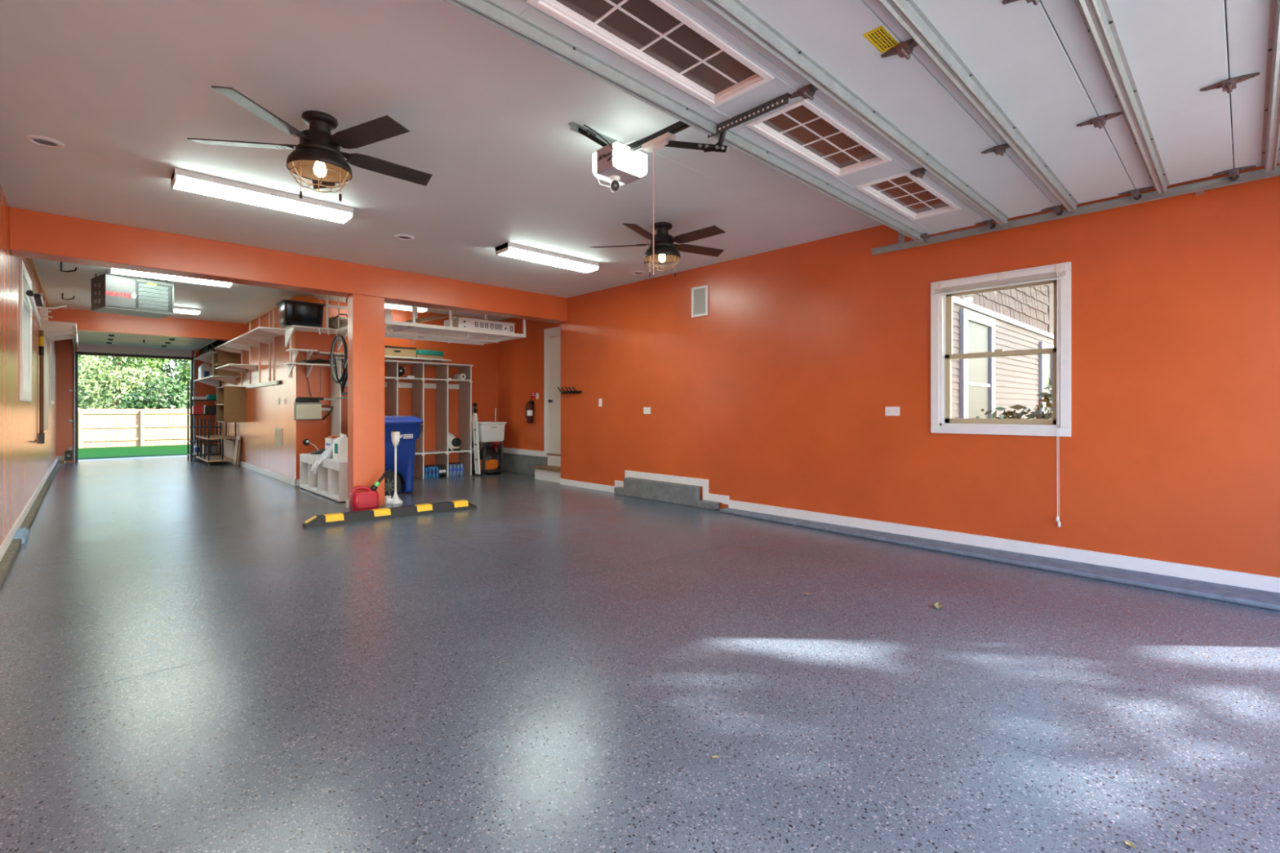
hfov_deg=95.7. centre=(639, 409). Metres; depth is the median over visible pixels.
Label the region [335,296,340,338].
hook
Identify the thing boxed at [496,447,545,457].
baseboard
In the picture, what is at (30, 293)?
tool
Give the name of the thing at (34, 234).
header beam
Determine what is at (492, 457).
shop vacuum
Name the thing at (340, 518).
parking stop
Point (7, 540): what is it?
baseboard
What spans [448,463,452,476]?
bottle
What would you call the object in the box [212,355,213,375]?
cardboard tube
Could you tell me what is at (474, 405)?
faucet
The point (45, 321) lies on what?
shelf
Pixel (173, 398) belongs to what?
leafy tree
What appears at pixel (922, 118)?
overhead garage door
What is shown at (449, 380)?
shelf
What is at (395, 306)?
diffuser
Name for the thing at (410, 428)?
trash bin
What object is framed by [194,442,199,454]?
spray bottle
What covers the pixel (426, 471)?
bottle
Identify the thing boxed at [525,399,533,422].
fire extinguisher
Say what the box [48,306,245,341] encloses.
cross beam
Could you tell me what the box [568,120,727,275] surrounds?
garage door opener
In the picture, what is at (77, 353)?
door frame
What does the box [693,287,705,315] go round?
grille
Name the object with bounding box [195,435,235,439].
shelf
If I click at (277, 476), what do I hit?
baseboard
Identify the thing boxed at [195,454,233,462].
shelf
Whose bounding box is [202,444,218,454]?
storage bin
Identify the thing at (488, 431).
tub
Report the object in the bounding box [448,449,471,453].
shelf
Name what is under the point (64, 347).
wall
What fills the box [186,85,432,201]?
ceiling fan
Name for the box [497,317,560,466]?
wall
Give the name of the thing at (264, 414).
wall
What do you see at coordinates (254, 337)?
wall shelving
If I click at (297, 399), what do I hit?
coiled hose
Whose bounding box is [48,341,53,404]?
window
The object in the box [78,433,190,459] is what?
lawn
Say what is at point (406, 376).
carton
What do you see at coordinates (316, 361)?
cable bundle
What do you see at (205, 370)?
plastic jug
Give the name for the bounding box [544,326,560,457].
door
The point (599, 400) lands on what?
light switch
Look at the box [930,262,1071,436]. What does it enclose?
window
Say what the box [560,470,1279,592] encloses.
baseboard
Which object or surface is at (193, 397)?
storage bin
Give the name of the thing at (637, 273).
recessed light
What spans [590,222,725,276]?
ceiling fan
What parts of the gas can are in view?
handle, panel, spout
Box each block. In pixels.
[13,528,28,543]
[613,486,623,495]
[623,477,699,506]
[696,499,719,510]
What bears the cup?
on the stand
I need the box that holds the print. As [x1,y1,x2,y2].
[462,320,512,331]
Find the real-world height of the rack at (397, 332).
0.746 m
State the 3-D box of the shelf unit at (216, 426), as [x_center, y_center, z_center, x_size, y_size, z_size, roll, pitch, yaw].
[-10.467,0.260,13.915,0.595,1.880,0.585,0,0,-44]
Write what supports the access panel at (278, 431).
attached to the wall at (264, 414)
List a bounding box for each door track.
[71,338,75,462]
[192,340,215,453]
[871,165,1279,255]
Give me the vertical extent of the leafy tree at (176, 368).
6.975 m
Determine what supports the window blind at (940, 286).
attached to the window at (941, 306)
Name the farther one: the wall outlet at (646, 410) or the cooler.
the cooler
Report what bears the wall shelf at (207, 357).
attached to the wall at (264, 414)
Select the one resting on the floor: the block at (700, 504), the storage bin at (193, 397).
the block at (700, 504)
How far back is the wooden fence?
23.34 m
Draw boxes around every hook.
[60,262,77,272]
[61,293,75,300]
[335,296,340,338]
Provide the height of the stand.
0.942 m
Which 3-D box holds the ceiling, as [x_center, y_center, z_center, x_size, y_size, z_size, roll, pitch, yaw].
[-4.085,-1.829,8.197,6.690,0.151,19.400,0,0,-44]
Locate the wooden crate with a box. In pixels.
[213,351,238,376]
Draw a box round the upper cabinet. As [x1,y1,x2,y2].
[216,386,245,422]
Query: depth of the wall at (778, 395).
5.04 m
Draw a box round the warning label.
[864,26,895,52]
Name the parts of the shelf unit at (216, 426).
post, post, shelf, shelf, shelf, shelf, shelf, post, post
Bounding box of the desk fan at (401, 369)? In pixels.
[398,365,404,377]
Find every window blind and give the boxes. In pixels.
[22,270,31,312]
[933,264,1066,527]
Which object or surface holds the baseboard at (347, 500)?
attached to the support post
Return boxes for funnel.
[490,441,500,449]
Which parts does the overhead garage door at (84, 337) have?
door panel, door panel, door panel, door panel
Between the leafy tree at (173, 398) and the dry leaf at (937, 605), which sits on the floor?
the dry leaf at (937, 605)
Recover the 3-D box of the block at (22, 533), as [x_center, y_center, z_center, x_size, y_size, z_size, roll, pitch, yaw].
[-5.666,1.163,5.305,0.070,0.075,0.500,0,0,-44]
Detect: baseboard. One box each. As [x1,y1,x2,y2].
[0,457,57,561]
[56,456,63,460]
[229,460,299,485]
[346,498,348,507]
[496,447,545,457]
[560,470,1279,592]
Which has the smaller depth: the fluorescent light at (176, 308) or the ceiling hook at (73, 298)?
the ceiling hook at (73, 298)
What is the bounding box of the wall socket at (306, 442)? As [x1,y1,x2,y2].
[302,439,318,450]
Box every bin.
[191,396,206,399]
[191,405,204,413]
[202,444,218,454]
[204,405,216,413]
[206,394,216,399]
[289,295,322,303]
[384,415,422,496]
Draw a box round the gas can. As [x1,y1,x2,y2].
[348,469,391,511]
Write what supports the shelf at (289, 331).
attached to the wall at (484, 358)
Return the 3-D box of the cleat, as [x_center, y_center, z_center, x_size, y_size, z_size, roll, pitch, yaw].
[-7.006,-0.450,10.732,0.035,0.070,2.800,0,0,-44]
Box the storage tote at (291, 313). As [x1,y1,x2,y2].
[275,299,325,328]
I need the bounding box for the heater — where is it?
[90,269,174,318]
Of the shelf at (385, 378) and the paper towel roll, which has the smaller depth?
the shelf at (385, 378)
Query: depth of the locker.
10.25 m
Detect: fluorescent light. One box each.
[109,267,232,287]
[170,167,353,223]
[173,306,200,315]
[346,297,427,312]
[495,242,599,273]
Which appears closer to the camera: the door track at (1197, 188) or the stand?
the door track at (1197, 188)
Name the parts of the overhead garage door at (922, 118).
pane, pane, pane, pane, pane, pane, pane, pane, pane, pane, pane, pane, pane, pane, pane, pane, door panel, pane, pane, pane, pane, pane, pane, pane, pane, door panel, door panel, door panel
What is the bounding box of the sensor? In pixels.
[63,450,72,463]
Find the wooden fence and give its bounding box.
[78,408,190,448]
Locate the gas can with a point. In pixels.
(367, 500)
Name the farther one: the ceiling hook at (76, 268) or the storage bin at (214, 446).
the storage bin at (214, 446)
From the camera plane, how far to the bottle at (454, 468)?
10.36 m
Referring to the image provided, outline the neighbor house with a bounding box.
[951,283,1053,418]
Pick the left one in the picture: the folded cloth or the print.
the folded cloth
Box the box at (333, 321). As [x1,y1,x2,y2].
[328,313,347,328]
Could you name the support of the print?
attached to the box at (463, 322)
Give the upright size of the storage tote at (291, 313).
0.370 m
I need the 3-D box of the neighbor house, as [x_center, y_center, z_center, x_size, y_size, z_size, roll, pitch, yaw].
[8.719,-2.350,14.545,15.900,7.300,3.600,0,0,-44]
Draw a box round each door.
[74,330,213,350]
[444,0,1279,243]
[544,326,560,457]
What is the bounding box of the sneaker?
[309,448,324,456]
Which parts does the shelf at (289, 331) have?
hanger post, guard rail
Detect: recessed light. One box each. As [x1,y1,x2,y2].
[23,134,65,148]
[394,234,414,239]
[631,271,644,275]
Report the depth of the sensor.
12.87 m
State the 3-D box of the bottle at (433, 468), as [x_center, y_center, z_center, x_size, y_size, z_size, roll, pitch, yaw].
[-3.607,1.092,10.119,0.064,0.216,0.064,0,0,-44]
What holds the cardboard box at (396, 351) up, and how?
on the wall shelf at (427, 360)
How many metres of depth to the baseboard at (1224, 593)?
4.28 m
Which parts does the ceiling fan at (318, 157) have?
blade, blade, pull chain, lamp shade, bulb, blade, pull chain, chain pull, blade, blade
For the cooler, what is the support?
attached to the wall at (484, 358)
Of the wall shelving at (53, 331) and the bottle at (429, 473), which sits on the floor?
the bottle at (429, 473)
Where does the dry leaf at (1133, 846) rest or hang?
on the floor
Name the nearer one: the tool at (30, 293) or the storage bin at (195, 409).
the tool at (30, 293)
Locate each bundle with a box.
[208,343,227,351]
[298,359,328,363]
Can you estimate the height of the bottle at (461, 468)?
0.234 m
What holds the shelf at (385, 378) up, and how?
attached to the locker
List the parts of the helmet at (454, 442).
trim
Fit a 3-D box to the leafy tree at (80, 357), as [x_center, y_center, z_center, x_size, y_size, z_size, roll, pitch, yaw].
[-27.418,-1.774,26.482,4.989,6.656,3.050,0,0,-44]
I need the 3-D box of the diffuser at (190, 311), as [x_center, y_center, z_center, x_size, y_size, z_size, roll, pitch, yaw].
[-8.201,-1.690,9.771,1.206,0.034,0.252,0,0,-44]
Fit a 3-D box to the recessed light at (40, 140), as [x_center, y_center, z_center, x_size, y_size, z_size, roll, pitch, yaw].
[-3.901,-1.749,3.797,0.190,0.012,0.190,0,0,-44]
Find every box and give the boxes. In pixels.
[328,313,347,328]
[384,345,416,357]
[444,316,514,337]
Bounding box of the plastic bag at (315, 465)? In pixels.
[309,433,343,474]
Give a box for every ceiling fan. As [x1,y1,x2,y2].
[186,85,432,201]
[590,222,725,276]
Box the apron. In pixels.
[78,455,186,461]
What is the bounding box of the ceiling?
[0,0,1233,323]
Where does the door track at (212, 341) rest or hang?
attached to the wall at (64, 347)
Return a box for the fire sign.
[530,391,535,399]
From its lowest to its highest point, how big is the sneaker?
0.110 m
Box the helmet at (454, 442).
[448,432,461,451]
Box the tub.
[471,421,506,442]
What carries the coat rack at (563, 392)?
attached to the wall at (778, 395)
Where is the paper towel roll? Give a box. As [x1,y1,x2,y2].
[453,373,466,379]
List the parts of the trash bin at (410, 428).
lid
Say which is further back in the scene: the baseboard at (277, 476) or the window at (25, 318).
the baseboard at (277, 476)
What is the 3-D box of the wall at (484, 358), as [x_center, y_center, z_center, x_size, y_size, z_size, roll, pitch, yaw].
[-4.141,-0.247,10.321,3.538,3.015,0.150,0,0,-44]
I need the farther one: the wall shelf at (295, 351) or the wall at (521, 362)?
the wall at (521, 362)
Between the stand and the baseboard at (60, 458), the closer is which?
the stand
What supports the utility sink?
on the floor
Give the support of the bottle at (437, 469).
on the floor
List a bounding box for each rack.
[31,293,66,319]
[195,417,236,465]
[339,305,525,345]
[557,386,582,394]
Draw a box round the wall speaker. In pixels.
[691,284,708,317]
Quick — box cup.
[391,429,399,446]
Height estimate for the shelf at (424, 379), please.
0.020 m
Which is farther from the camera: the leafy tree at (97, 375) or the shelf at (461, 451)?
the leafy tree at (97, 375)
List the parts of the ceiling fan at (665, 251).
blade, blade, lamp shade, bulb, blade, blade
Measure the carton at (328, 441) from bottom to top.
0.300 m
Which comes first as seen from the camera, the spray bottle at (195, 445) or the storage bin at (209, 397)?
the spray bottle at (195, 445)
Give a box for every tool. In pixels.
[26,289,40,327]
[38,329,44,444]
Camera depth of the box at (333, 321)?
9.07 m
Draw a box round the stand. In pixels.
[390,429,402,504]
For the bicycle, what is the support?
hanging from the hook at (338, 296)
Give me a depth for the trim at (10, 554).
5.73 m
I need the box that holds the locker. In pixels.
[328,356,473,479]
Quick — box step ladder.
[472,413,480,475]
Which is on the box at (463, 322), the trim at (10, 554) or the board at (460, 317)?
the board at (460, 317)
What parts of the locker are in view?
upright panel, upright panel, panel, hook rail, upright panel, hook rail, upright panel, hook rail, upright panel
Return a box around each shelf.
[44,320,77,333]
[193,351,231,364]
[193,375,239,387]
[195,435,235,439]
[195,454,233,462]
[283,294,347,350]
[283,362,334,377]
[285,348,317,362]
[313,351,451,362]
[384,377,396,379]
[398,377,422,380]
[423,377,447,381]
[423,450,447,453]
[448,379,471,382]
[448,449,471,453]
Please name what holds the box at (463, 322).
on the rack at (397, 332)
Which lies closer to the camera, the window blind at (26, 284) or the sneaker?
the window blind at (26, 284)
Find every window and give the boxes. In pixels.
[19,259,31,401]
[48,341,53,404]
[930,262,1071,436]
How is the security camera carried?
attached to the garage door opener
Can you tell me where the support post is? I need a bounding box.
[347,293,384,506]
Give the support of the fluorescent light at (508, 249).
attached to the ceiling
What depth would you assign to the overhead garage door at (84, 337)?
12.37 m
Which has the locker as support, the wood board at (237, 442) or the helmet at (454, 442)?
the helmet at (454, 442)
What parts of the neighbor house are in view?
window trim, pane, meeting rail, window trim, pane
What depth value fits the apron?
14.26 m
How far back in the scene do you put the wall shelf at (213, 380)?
12.68 m
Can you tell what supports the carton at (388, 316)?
on the rack at (397, 332)
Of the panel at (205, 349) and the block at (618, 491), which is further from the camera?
the panel at (205, 349)
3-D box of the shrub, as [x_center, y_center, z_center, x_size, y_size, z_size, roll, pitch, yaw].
[4.319,0.470,6.368,1.173,1.646,1.231,0,0,-44]
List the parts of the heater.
panel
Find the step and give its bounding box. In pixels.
[532,454,560,483]
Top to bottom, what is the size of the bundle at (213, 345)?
0.198 m
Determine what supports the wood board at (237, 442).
on the floor
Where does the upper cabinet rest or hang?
attached to the wall at (264, 414)
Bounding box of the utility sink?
[471,421,506,475]
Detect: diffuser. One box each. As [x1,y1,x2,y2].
[173,308,199,314]
[384,303,426,312]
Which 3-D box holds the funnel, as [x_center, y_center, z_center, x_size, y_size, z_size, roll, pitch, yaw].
[-2.686,0.705,10.736,0.190,0.190,0.190,0,0,-44]
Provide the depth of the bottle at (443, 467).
10.23 m
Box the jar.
[384,495,391,504]
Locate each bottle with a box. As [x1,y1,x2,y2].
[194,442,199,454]
[424,466,428,478]
[427,466,431,478]
[431,465,435,478]
[435,465,439,477]
[439,465,442,477]
[442,464,445,476]
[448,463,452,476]
[452,462,456,475]
[456,462,459,475]
[459,462,463,475]
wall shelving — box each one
[40,293,78,346]
[213,298,291,385]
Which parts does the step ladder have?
rail, rail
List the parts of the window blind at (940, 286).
head rail, rail, pull cord, pull cord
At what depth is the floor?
2.47 m
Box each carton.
[324,435,339,457]
[384,308,392,324]
[404,375,416,377]
[416,354,444,359]
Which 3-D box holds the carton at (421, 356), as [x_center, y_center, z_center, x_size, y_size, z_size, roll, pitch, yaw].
[-3.792,-0.920,10.316,0.480,0.063,0.300,0,0,-44]
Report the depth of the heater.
7.47 m
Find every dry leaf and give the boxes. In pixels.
[933,602,942,608]
[1121,839,1136,849]
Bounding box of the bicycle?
[316,333,347,400]
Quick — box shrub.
[975,377,1052,418]
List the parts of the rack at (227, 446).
rod, rod, rod, rod, rod, rod, rod, panel, rod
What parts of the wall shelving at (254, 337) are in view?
wall shelf, hang rail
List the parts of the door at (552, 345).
panel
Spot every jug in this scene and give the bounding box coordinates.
[198,362,212,378]
[333,434,347,460]
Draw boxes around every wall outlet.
[643,407,650,413]
[884,406,899,415]
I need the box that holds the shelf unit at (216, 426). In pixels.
[186,379,221,460]
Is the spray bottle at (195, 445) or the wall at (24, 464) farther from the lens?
the spray bottle at (195, 445)
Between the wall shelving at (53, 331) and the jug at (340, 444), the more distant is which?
the wall shelving at (53, 331)
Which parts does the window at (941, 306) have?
sash, sash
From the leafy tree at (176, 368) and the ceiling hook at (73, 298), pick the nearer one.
the ceiling hook at (73, 298)
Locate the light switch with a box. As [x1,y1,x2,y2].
[598,399,601,406]
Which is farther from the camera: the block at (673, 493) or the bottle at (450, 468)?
the bottle at (450, 468)
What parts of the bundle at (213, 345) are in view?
handle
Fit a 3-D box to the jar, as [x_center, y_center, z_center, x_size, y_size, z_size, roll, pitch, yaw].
[-3.190,1.149,7.324,0.090,0.102,0.089,0,0,-44]
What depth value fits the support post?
7.06 m
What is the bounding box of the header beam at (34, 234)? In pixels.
[8,206,567,323]
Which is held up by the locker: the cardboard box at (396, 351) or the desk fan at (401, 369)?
the desk fan at (401, 369)
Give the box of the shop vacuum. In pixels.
[472,442,503,475]
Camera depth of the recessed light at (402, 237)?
5.89 m
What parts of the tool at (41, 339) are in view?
handle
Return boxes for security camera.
[596,175,620,192]
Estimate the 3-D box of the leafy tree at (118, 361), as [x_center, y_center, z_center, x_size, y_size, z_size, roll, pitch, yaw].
[-27.882,-2.082,30.097,5.762,7.272,4.181,0,0,-44]
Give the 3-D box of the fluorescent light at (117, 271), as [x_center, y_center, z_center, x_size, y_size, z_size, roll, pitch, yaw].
[-6.008,-1.713,7.467,1.220,0.084,0.265,0,0,-44]
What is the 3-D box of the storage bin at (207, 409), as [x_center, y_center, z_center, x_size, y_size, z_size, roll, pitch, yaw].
[-10.332,0.014,13.951,0.252,0.200,0.362,0,0,-44]
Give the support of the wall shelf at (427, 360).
attached to the wall at (484, 358)
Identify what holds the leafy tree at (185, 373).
on the lawn
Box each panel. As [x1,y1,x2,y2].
[200,340,223,355]
[275,427,282,446]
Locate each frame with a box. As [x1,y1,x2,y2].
[75,343,193,462]
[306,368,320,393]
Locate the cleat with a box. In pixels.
[245,380,281,388]
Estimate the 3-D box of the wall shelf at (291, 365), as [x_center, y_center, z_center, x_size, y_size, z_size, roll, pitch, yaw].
[-5.145,-0.600,9.017,0.630,0.199,0.350,0,0,-44]
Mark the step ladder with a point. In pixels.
(475, 424)
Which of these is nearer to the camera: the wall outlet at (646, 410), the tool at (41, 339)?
the wall outlet at (646, 410)
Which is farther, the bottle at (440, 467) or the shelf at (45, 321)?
the bottle at (440, 467)
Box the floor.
[0,456,1279,852]
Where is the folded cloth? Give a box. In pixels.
[416,349,444,355]
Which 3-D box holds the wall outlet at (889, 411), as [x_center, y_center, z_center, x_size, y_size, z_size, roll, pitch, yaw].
[2.372,0.020,5.444,0.009,0.085,0.135,0,0,-44]
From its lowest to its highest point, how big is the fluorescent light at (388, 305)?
0.084 m
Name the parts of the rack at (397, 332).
rail, cross rail, rail, hanger post, rail, hanger post, cross rail, rail, hanger post, rail, cross rail, rail, hanger post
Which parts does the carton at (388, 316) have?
carton lid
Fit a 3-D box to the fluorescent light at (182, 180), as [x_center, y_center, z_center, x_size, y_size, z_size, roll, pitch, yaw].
[-3.031,-1.713,4.724,1.220,0.084,0.265,0,0,-44]
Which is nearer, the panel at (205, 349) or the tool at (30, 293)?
the tool at (30, 293)
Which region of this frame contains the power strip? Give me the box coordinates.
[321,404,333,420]
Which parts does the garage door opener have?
release cord, opener rail, drive chain, straight arm, curved arm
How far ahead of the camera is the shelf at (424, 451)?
10.22 m
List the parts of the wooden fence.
post, rail, rail, rail, post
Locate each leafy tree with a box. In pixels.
[78,355,112,409]
[78,355,168,423]
[78,355,172,442]
[102,358,190,433]
[115,375,190,430]
[171,359,190,394]
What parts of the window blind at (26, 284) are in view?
head rail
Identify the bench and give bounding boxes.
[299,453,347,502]
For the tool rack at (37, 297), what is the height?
0.144 m
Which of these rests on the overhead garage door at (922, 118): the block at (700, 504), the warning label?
the warning label
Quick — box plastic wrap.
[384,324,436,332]
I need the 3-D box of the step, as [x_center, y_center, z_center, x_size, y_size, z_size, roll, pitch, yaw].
[-1.427,1.002,9.748,0.357,0.395,0.907,0,0,-44]
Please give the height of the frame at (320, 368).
0.410 m
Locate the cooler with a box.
[293,401,321,420]
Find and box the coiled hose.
[294,397,319,401]
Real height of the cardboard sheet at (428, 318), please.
0.210 m
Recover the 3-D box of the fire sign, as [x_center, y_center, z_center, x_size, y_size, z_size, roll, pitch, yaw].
[-1.952,-0.255,10.585,0.006,0.130,0.150,0,0,-44]
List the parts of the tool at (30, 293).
knob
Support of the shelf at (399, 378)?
attached to the locker
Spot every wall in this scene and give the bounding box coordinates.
[0,184,56,545]
[56,338,213,462]
[213,307,296,479]
[296,299,497,479]
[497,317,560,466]
[560,143,1279,577]
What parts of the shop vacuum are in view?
tank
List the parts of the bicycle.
frame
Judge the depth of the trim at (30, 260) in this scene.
7.71 m
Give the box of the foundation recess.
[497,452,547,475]
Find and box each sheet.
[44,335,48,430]
[405,313,456,322]
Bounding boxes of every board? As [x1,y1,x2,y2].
[232,435,240,466]
[459,316,516,324]
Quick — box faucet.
[471,403,477,413]
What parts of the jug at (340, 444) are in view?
label panel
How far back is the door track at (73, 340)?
13.02 m
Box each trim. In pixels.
[0,460,61,586]
[27,257,49,306]
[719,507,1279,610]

